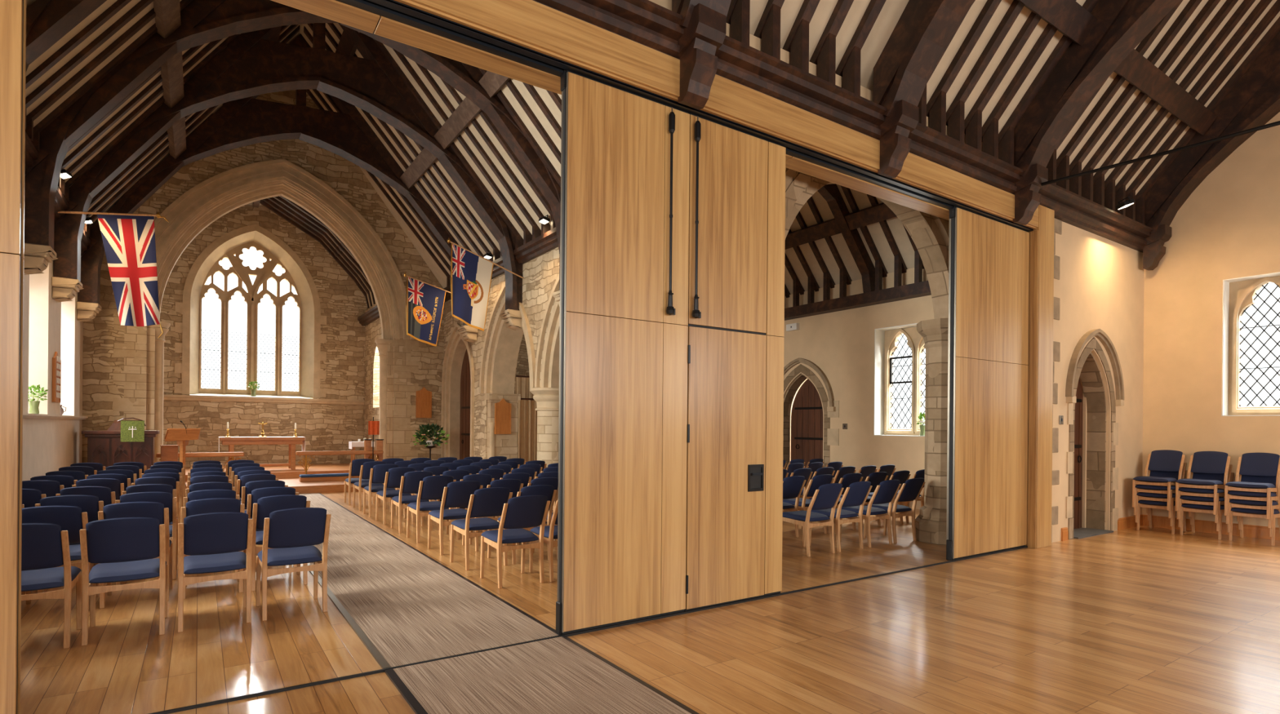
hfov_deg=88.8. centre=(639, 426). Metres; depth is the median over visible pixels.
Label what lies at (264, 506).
chair
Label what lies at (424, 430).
flowers
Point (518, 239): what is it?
rafter
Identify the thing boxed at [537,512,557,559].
chair
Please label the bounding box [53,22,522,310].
roof truss
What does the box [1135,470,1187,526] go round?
chair
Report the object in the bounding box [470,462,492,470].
chair
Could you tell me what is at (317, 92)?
rafter
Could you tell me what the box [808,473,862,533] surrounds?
chair
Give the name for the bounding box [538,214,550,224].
floodlight
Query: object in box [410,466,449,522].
chair
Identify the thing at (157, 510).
chair
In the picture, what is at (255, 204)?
ridge beam
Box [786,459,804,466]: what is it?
chair
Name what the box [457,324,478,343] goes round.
stone corbel
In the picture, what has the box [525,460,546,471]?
chair
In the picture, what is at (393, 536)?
edging strip
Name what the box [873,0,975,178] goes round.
roof truss
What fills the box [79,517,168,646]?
chair
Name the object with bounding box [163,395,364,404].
trim
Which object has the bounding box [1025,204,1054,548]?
post
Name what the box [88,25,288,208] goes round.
rafter
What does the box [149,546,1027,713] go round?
floor track
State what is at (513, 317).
stone corbel
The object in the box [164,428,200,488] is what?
lectern
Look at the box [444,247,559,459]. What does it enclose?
wall
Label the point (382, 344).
shaft
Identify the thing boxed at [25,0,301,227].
ceiling
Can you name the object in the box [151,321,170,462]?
shaft
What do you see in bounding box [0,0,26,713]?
partition panel
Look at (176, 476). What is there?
chair
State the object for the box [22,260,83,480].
wall
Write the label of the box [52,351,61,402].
hymn board
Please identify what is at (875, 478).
chair
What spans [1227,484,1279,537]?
chair
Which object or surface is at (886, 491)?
chair
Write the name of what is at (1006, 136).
rafter
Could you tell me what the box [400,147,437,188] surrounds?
purlin
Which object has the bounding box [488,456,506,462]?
chair
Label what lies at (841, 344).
wall
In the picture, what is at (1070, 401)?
trim
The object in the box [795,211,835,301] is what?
rafter
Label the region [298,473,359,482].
kneeler
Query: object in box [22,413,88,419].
window sill
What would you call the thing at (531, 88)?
rafter
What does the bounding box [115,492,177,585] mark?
chair
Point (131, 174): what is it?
rafter
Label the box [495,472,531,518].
chair
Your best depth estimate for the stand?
13.60 m
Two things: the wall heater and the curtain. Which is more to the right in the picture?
the wall heater
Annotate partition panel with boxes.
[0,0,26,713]
[555,69,689,635]
[684,113,786,611]
[946,205,1029,560]
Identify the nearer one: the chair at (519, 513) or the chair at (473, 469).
the chair at (519, 513)
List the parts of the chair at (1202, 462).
leg, leg, seat, seat frame, backrest, leg, leg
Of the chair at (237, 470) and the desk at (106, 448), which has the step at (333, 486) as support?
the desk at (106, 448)
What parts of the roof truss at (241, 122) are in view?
soffit moulding, king post, soffit moulding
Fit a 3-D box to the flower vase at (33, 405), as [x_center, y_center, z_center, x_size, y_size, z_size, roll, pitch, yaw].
[-9.296,-0.423,10.065,0.270,0.459,0.323,1,0,13]
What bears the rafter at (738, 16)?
attached to the ceiling at (891, 11)
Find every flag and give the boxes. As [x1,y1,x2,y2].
[57,210,168,338]
[403,271,450,346]
[447,237,524,331]
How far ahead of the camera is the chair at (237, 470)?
9.74 m
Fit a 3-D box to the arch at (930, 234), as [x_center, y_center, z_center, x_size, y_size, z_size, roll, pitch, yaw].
[2.720,-2.301,7.799,4.239,2.090,0.470,0,0,-34]
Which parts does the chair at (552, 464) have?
backrest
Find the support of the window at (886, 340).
in the wall at (841, 344)
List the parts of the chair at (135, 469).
leg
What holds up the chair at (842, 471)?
on the floor
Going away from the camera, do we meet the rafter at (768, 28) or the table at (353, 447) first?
the rafter at (768, 28)
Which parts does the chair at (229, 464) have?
leg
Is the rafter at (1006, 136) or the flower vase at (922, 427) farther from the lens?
the flower vase at (922, 427)
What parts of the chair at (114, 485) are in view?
leg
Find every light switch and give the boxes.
[842,423,847,429]
[1058,415,1063,424]
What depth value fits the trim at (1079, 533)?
9.62 m
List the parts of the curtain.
rail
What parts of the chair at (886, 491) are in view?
leg, seat, seat frame, leg, backrest, leg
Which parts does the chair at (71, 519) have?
leg, backrest, seat frame, seat, leg, leg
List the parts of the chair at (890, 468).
backrest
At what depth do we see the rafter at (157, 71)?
9.84 m
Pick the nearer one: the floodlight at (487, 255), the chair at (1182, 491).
the chair at (1182, 491)
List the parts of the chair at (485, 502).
leg, leg, seat, seat frame, leg, backrest, leg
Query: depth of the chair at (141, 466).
10.64 m
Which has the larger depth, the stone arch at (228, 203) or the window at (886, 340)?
the stone arch at (228, 203)
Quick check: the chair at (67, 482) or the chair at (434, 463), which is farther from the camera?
the chair at (434, 463)
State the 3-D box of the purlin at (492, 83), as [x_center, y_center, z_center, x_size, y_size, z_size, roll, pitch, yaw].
[-1.883,-5.556,9.817,0.280,0.320,2.416,0,0,-34]
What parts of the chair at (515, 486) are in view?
leg, leg, backrest, leg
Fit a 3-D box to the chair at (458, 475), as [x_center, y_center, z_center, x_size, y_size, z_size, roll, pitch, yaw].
[-2.824,1.058,9.708,0.463,0.874,0.695,1,0,-34]
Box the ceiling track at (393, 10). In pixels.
[336,0,1033,231]
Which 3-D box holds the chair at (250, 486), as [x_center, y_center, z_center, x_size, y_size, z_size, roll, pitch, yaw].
[-4.440,1.044,7.706,0.463,0.874,0.695,1,0,-34]
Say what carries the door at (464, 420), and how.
in the wall at (540, 273)
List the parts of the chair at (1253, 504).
leg, leg, seat, seat frame, leg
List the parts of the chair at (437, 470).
backrest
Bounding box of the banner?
[368,417,379,459]
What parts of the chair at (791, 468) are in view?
backrest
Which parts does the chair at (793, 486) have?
seat, seat frame, backrest, leg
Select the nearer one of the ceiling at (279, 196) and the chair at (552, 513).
the chair at (552, 513)
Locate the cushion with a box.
[298,473,351,477]
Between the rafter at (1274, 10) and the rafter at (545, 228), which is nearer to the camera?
the rafter at (1274, 10)
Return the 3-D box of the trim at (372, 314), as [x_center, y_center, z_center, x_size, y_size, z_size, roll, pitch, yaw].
[-7.685,-3.184,18.742,0.220,0.234,2.900,0,0,-34]
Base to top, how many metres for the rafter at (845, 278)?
3.770 m
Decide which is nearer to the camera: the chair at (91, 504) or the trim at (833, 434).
the chair at (91, 504)
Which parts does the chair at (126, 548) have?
leg, leg, backrest, seat frame, seat, leg, leg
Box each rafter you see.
[25,0,131,88]
[25,0,154,129]
[25,8,155,141]
[29,0,106,64]
[31,0,192,151]
[57,44,203,187]
[59,38,222,195]
[63,33,239,202]
[66,66,161,152]
[84,24,297,232]
[85,25,299,237]
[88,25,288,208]
[259,200,369,308]
[262,198,372,306]
[267,197,375,304]
[273,195,368,281]
[280,195,355,259]
[303,26,471,251]
[306,88,450,286]
[307,22,485,258]
[312,88,450,271]
[322,92,450,262]
[325,27,493,262]
[327,22,500,261]
[338,22,502,257]
[373,38,523,248]
[392,48,532,244]
[415,62,541,239]
[440,78,551,235]
[478,67,560,186]
[479,110,555,229]
[506,79,560,164]
[522,82,561,138]
[546,89,561,112]
[726,0,750,45]
[753,0,784,59]
[782,0,820,72]
[784,252,804,306]
[784,283,790,308]
[787,228,819,303]
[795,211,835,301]
[806,196,852,297]
[809,0,853,84]
[835,0,885,96]
[840,185,888,290]
[866,194,907,287]
[902,224,924,283]
[917,7,970,125]
[926,0,1001,134]
[946,0,1024,142]
[964,11,1041,151]
[982,0,1075,158]
[998,0,1099,165]
[1046,78,1107,184]
[1056,0,1182,190]
[1069,0,1202,195]
[1081,0,1220,201]
[1093,0,1238,206]
[1104,0,1255,211]
[1115,0,1271,216]
[1125,0,1279,220]
[1135,16,1279,224]
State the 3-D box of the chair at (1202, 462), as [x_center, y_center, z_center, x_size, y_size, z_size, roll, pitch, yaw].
[8.209,0.801,9.524,0.695,0.874,0.463,0,0,-34]
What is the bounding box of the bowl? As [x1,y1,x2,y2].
[426,440,433,446]
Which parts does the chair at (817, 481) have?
seat, seat frame, leg, backrest, leg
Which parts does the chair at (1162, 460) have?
leg, leg, seat frame, seat, backrest, leg, leg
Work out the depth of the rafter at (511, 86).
10.51 m
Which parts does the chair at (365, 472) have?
leg, seat frame, leg, seat, backrest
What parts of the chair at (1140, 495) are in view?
leg, leg, seat, seat frame, leg, leg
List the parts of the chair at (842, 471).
leg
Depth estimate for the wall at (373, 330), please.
19.16 m
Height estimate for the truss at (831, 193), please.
3.560 m
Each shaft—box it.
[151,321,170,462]
[375,338,393,459]
[488,422,494,457]
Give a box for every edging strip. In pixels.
[307,563,391,669]
[318,493,559,635]
[384,669,427,713]
[561,635,698,713]
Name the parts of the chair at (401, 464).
backrest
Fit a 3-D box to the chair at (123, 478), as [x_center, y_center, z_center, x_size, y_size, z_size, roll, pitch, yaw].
[-6.832,1.023,8.419,0.463,0.874,0.695,0,0,-35]
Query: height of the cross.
0.400 m
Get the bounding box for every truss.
[24,0,560,290]
[26,0,104,71]
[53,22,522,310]
[78,33,467,325]
[671,0,731,109]
[817,183,875,293]
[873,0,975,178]
[1013,0,1180,225]
[1142,30,1279,270]
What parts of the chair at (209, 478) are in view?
leg, backrest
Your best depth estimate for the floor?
4.68 m
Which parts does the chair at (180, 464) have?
backrest, leg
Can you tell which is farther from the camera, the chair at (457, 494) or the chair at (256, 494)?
the chair at (457, 494)
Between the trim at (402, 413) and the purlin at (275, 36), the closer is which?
the purlin at (275, 36)
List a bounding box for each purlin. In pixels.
[153,0,181,38]
[160,51,184,107]
[167,116,186,159]
[266,26,281,41]
[335,28,357,56]
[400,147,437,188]
[434,97,481,149]
[478,71,511,97]
[784,218,841,249]
[844,202,896,230]
[1017,0,1097,45]
[1113,48,1217,135]
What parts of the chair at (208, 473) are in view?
backrest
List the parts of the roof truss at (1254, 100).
soffit moulding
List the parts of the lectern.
post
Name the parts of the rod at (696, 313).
rod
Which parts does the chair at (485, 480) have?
leg, leg, backrest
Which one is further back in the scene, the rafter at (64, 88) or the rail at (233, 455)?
the rail at (233, 455)
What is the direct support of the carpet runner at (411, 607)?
on the floor
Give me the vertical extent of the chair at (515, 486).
0.874 m
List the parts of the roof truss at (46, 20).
soffit moulding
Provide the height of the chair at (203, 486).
0.874 m
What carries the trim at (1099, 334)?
attached to the wall at (1100, 285)
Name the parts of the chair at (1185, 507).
leg, leg, seat, seat frame, leg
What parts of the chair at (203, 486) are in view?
leg, backrest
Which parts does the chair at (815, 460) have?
backrest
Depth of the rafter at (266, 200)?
18.75 m
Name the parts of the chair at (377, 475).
leg, seat frame, leg, seat, backrest, leg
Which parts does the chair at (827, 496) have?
leg, seat, seat frame, leg, backrest, leg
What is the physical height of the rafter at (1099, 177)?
5.450 m
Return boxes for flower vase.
[28,384,48,413]
[248,381,260,396]
[916,413,924,435]
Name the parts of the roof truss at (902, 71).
soffit moulding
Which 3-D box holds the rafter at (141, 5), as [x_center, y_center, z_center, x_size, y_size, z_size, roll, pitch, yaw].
[-6.026,-5.832,8.478,4.142,5.298,0.097,1,0,-21]
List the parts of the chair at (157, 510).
leg, leg, backrest, leg, leg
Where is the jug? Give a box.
[60,404,66,415]
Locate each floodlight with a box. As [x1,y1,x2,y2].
[60,168,71,178]
[84,217,93,223]
[483,251,493,258]
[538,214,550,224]
[1115,195,1134,209]
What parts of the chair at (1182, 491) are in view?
leg, leg, seat, seat frame, backrest, leg, leg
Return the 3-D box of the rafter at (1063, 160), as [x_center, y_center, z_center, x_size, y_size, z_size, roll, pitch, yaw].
[6.691,-5.767,7.225,0.110,5.450,4.450,0,0,-34]
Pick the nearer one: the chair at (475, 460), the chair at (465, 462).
the chair at (465, 462)
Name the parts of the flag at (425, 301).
gold cord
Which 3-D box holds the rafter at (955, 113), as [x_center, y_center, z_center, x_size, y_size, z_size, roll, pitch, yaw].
[4.591,-5.785,5.808,0.110,5.450,4.450,0,0,-34]
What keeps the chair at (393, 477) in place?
on the floor
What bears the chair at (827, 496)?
on the floor
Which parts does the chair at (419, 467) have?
backrest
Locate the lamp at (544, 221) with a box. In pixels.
[539,219,548,224]
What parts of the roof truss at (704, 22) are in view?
soffit moulding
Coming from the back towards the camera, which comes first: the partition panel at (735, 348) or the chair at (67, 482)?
the chair at (67, 482)
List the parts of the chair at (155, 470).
backrest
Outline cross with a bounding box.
[257,421,266,437]
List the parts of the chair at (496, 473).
backrest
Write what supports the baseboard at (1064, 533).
attached to the wall at (1100, 285)
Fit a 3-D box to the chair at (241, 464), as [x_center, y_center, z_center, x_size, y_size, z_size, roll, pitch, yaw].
[-6.615,1.025,10.948,0.463,0.874,0.695,0,0,-33]
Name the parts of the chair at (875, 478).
seat, backrest, leg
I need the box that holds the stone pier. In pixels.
[915,318,948,545]
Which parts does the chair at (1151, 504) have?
leg, leg, seat frame, seat, leg, leg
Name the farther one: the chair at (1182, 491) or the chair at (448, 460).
the chair at (448, 460)
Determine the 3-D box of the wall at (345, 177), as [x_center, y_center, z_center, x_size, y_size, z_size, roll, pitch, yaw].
[-8.543,-3.855,15.928,8.200,10.600,0.800,0,0,-34]
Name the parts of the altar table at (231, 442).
leg, foot rail, leg, leg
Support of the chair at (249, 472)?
on the floor
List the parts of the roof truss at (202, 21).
soffit moulding, soffit moulding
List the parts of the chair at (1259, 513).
leg, leg, seat, seat frame, leg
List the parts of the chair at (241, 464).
leg, backrest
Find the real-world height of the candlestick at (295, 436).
0.375 m
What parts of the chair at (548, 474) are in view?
backrest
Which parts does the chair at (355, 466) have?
leg, leg, seat, backrest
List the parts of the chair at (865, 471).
backrest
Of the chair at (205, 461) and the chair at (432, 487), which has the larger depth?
the chair at (205, 461)
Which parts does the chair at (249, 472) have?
leg, backrest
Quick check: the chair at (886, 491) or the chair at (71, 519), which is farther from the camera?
the chair at (886, 491)
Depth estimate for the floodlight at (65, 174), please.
10.04 m
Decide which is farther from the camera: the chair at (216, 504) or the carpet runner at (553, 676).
the chair at (216, 504)
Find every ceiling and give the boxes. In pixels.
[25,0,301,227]
[263,195,376,306]
[298,22,561,288]
[749,0,1279,195]
[784,183,914,294]
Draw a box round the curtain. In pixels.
[517,398,537,462]
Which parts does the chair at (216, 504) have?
leg, backrest, leg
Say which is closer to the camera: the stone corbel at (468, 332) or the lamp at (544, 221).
the lamp at (544, 221)
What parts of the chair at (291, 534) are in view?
leg, leg, seat, seat frame, backrest, leg, leg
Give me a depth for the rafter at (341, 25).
13.55 m
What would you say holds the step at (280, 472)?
on the step at (333, 486)
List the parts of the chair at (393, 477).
leg, seat frame, leg, seat, backrest, leg, leg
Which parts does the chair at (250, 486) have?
leg, backrest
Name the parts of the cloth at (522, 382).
rail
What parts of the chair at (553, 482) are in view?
backrest, leg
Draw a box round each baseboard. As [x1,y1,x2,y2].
[1061,527,1068,541]
[1117,514,1142,530]
[1142,514,1279,540]
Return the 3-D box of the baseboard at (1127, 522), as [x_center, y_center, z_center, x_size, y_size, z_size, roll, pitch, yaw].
[7.683,1.500,10.246,0.980,0.175,0.022,0,0,-34]
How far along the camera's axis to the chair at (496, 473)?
9.76 m
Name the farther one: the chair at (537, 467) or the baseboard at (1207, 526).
the chair at (537, 467)
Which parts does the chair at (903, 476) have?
seat, backrest, leg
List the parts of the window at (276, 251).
mullion moulding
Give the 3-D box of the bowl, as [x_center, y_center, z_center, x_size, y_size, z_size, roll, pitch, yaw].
[-5.184,0.415,16.169,0.200,0.140,0.195,0,0,-34]
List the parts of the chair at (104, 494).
leg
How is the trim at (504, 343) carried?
attached to the wall at (540, 273)
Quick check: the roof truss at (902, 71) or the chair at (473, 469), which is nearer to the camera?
the roof truss at (902, 71)
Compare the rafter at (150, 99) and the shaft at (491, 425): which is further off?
the shaft at (491, 425)
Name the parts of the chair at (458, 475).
leg, backrest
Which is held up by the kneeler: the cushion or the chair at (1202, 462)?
the cushion
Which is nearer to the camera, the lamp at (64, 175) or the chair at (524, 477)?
the chair at (524, 477)
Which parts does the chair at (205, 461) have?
backrest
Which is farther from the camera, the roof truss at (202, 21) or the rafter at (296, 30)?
the rafter at (296, 30)
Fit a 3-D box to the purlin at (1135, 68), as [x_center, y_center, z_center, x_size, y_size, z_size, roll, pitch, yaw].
[6.761,-4.440,8.541,3.740,0.290,0.240,0,0,-34]
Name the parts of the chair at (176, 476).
backrest, leg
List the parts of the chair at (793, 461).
backrest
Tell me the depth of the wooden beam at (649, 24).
6.01 m
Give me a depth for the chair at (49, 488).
7.24 m
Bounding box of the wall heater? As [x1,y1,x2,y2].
[786,323,799,331]
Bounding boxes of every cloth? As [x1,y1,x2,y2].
[218,436,305,452]
[348,441,374,448]
[515,375,533,398]
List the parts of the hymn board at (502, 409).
frame rail, frame rail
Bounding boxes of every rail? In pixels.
[155,452,244,467]
[295,450,383,474]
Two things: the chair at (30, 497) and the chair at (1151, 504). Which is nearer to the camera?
the chair at (30, 497)
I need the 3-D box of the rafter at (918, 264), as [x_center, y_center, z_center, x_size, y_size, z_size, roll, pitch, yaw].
[4.475,-4.326,11.704,3.050,3.770,0.100,0,0,-34]
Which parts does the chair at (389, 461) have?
backrest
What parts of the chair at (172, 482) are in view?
backrest, leg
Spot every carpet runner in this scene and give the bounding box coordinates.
[298,493,558,667]
[393,636,691,713]
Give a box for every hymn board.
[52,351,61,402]
[415,386,431,417]
[494,398,511,434]
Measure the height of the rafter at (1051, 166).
5.450 m
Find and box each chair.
[21,504,26,595]
[21,523,82,648]
[22,480,64,497]
[22,488,46,507]
[22,506,98,604]
[30,475,77,488]
[35,495,103,593]
[45,471,88,480]
[55,486,115,506]
[58,466,97,475]
[70,462,105,471]
[71,478,124,500]
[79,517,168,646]
[86,474,130,491]
[97,469,137,485]
[97,502,172,608]
[106,465,142,479]
[113,462,146,473]
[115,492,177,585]
[122,484,177,555]
[131,476,179,524]
[141,468,182,502]
[142,472,182,523]
[150,464,183,506]
[151,461,186,497]
[177,512,253,632]
[181,497,244,599]
[183,489,239,577]
[185,482,235,497]
[186,475,231,488]
[187,467,225,476]
[187,471,228,481]
[190,463,224,471]
[191,460,222,467]
[225,460,253,477]
[229,462,259,479]
[231,466,266,487]
[234,470,273,501]
[236,474,278,509]
[241,480,288,519]
[243,487,298,567]
[251,494,310,591]
[255,507,331,621]
[344,458,374,505]
[352,461,386,511]
[363,464,398,517]
[374,458,404,498]
[375,466,415,524]
[391,471,435,533]
[394,460,417,504]
[398,463,431,515]
[406,475,456,543]
[410,457,431,463]
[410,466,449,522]
[423,460,445,466]
[426,470,471,530]
[427,480,483,555]
[437,457,457,462]
[440,462,462,470]
[445,474,494,539]
[449,487,512,570]
[453,459,473,466]
[456,465,482,474]
[462,468,506,518]
[463,457,482,462]
[469,479,523,551]
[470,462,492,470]
[480,458,499,465]
[480,495,550,588]
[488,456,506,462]
[488,464,513,474]
[493,467,537,518]
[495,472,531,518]
[496,484,556,564]
[497,461,519,469]
[506,457,525,466]
[518,463,542,476]
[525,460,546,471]
[525,477,558,544]
[528,500,558,582]
[530,471,558,532]
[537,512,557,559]
[540,466,558,473]
[545,462,558,468]
[782,460,786,469]
[782,462,804,510]
[782,469,788,479]
[782,474,834,533]
[782,475,806,537]
[782,483,844,557]
[783,468,813,522]
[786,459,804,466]
[801,466,835,508]
[803,462,824,488]
[805,458,823,479]
[808,462,843,481]
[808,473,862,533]
[808,481,872,552]
[832,466,856,483]
[835,471,888,527]
[840,480,901,547]
[857,465,877,503]
[863,478,925,543]
[866,464,896,503]
[868,470,911,525]
[881,469,924,523]
[1132,449,1185,511]
[1133,462,1186,519]
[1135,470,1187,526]
[1136,499,1186,534]
[1175,451,1231,515]
[1176,464,1232,523]
[1177,472,1233,531]
[1179,480,1235,540]
[1224,453,1279,519]
[1226,474,1279,528]
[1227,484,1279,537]
[1228,507,1279,546]
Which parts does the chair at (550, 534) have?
leg, seat, seat frame, leg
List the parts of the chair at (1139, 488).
leg, leg, seat, seat frame, backrest, leg, leg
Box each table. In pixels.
[219,437,305,470]
[351,447,372,462]
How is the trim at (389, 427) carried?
attached to the wall at (373, 330)
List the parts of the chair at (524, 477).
backrest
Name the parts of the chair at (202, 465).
backrest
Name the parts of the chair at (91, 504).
leg, backrest, leg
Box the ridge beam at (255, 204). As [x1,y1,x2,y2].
[252,200,260,207]
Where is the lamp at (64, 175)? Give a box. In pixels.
[61,173,71,178]
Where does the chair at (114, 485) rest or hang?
on the floor
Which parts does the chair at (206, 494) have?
leg, backrest, leg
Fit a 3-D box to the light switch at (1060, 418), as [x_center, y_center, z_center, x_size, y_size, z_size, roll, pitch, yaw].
[5.765,-0.090,8.942,0.100,0.120,0.023,0,0,-34]
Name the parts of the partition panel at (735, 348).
pass door, recessed handle, recess plate, lever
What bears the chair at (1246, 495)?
on the chair at (1259, 513)
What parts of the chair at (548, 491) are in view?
leg, seat frame, backrest, leg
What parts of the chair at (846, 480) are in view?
leg, backrest, leg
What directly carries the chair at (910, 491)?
on the floor
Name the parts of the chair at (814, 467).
backrest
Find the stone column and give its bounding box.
[529,387,559,466]
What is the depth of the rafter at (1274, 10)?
9.15 m
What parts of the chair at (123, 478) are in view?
leg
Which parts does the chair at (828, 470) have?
leg, backrest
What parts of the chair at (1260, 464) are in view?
leg, leg, seat, seat frame, backrest, leg, leg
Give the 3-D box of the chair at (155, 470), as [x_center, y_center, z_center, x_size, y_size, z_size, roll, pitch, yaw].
[-6.911,1.023,9.469,0.463,0.874,0.695,0,0,-33]
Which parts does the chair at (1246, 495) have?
leg, leg, seat, seat frame, backrest, leg, leg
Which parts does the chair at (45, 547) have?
backrest, seat frame, seat, leg, leg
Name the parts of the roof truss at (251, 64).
soffit moulding, king post, soffit moulding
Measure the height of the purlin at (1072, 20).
0.290 m
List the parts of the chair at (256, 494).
leg, backrest, leg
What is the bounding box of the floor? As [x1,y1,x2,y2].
[20,491,1279,713]
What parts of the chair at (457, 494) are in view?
leg, leg, seat, seat frame, backrest, leg, leg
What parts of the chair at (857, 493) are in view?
leg, seat, leg, seat frame, backrest, leg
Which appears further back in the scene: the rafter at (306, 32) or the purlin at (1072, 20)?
the rafter at (306, 32)
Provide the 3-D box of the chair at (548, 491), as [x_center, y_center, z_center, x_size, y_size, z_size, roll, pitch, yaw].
[-1.281,1.072,7.410,0.463,0.874,0.695,1,0,-33]
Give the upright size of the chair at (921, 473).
0.874 m
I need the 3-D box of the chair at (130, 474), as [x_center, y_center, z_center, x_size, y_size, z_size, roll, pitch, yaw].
[-7.334,1.019,9.177,0.463,0.874,0.695,0,0,-34]
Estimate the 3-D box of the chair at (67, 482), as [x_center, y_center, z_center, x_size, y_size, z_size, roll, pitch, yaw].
[-7.256,1.020,8.124,0.463,0.874,0.695,1,0,-35]
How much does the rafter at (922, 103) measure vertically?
5.450 m
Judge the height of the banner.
1.528 m
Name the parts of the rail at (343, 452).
rail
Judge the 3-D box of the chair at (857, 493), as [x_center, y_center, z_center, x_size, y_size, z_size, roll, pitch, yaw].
[2.542,1.105,8.281,0.463,0.874,0.695,1,0,-33]
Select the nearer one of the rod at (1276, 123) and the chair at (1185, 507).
the rod at (1276, 123)
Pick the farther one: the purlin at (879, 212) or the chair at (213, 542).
the purlin at (879, 212)
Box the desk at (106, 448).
[81,431,159,470]
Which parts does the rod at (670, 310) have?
rod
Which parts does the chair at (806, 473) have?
backrest, leg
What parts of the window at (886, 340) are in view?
casement frame, head moulding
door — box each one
[459,348,470,459]
[791,378,822,468]
[1073,379,1083,529]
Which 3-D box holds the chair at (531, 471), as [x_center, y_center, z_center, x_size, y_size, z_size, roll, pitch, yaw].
[-1.961,1.066,10.284,0.463,0.874,0.695,0,0,-35]
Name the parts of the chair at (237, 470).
leg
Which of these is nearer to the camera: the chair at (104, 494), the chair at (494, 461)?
the chair at (104, 494)
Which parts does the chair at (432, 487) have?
leg, leg, seat, seat frame, backrest, leg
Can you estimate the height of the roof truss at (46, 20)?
6.155 m
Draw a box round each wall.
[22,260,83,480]
[81,89,444,462]
[160,202,367,466]
[364,303,382,461]
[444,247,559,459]
[515,333,529,376]
[648,0,1144,542]
[783,267,1086,528]
[785,167,799,191]
[1142,111,1279,528]
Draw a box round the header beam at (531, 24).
[271,0,1039,229]
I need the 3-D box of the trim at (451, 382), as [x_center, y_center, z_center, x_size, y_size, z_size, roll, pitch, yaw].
[-4.402,-0.572,16.811,0.680,4.108,2.360,0,0,-34]
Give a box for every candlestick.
[224,422,230,437]
[293,422,297,437]
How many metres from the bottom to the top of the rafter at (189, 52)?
5.298 m
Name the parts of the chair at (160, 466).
backrest, leg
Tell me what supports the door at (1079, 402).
in the wall at (1100, 285)
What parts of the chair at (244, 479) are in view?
leg, backrest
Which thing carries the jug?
on the window sill at (25, 415)
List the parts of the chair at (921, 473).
leg, seat frame, backrest, leg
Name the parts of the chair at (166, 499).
leg, backrest, seat, leg, leg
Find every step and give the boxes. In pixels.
[185,463,350,482]
[185,478,364,493]
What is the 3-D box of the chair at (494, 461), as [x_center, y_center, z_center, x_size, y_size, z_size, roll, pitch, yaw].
[-3.077,1.056,12.886,0.463,0.874,0.695,0,0,-34]
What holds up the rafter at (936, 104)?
attached to the ceiling at (891, 11)
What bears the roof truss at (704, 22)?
attached to the header beam at (531, 24)
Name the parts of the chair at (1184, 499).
leg, leg, seat, seat frame, leg, leg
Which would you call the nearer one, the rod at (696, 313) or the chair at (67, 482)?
the rod at (696, 313)
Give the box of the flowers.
[412,423,449,458]
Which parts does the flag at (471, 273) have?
gold cord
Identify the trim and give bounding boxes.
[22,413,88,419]
[25,132,90,253]
[112,315,146,430]
[145,325,155,430]
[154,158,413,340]
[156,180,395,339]
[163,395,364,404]
[357,305,379,326]
[386,342,393,458]
[392,337,418,461]
[440,323,474,460]
[443,226,558,302]
[479,281,535,394]
[484,393,520,459]
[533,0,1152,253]
[534,274,559,387]
[782,364,830,469]
[783,358,834,406]
[784,280,931,320]
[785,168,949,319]
[826,400,839,478]
[1051,217,1062,542]
[1065,328,1124,400]
[1066,395,1124,531]
[1067,337,1115,539]
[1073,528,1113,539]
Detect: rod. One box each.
[666,106,675,315]
[692,116,701,318]
[1040,120,1279,186]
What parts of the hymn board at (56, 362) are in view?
frame rail, frame rail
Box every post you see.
[363,439,372,459]
[374,439,383,461]
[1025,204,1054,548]
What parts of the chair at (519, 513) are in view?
leg, leg, seat, seat frame, leg, backrest, leg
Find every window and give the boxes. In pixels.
[174,224,326,398]
[873,323,925,436]
[1221,271,1279,416]
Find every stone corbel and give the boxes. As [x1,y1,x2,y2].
[22,243,57,275]
[51,276,83,302]
[75,301,102,322]
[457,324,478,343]
[499,309,522,330]
[551,290,559,306]
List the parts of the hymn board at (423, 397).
frame rail, frame rail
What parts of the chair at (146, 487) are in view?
backrest, leg, leg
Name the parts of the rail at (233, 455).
rail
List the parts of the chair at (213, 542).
leg, seat frame, seat, backrest, leg, leg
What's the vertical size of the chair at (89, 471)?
0.874 m
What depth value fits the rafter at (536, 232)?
12.17 m
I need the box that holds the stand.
[160,444,178,462]
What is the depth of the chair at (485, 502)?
6.90 m
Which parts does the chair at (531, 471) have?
backrest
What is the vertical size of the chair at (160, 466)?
0.874 m
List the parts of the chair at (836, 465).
backrest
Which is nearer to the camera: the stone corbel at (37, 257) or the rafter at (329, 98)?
the stone corbel at (37, 257)
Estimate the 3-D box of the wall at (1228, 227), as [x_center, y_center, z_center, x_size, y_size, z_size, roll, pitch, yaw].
[10.650,-3.587,7.165,0.420,10.400,8.600,0,0,-34]
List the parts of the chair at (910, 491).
leg, leg, seat, leg, seat frame, backrest, leg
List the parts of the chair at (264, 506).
leg, seat, seat frame, backrest, leg, leg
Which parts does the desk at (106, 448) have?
tracery panel, cornice, cornice moulding, tracery panel, tracery panel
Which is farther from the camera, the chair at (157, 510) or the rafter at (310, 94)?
the rafter at (310, 94)
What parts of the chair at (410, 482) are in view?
leg, seat frame, leg, seat, backrest, leg, leg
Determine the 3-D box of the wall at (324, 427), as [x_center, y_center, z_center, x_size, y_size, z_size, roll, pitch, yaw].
[-11.019,-3.176,18.694,6.600,9.200,0.750,0,0,-34]

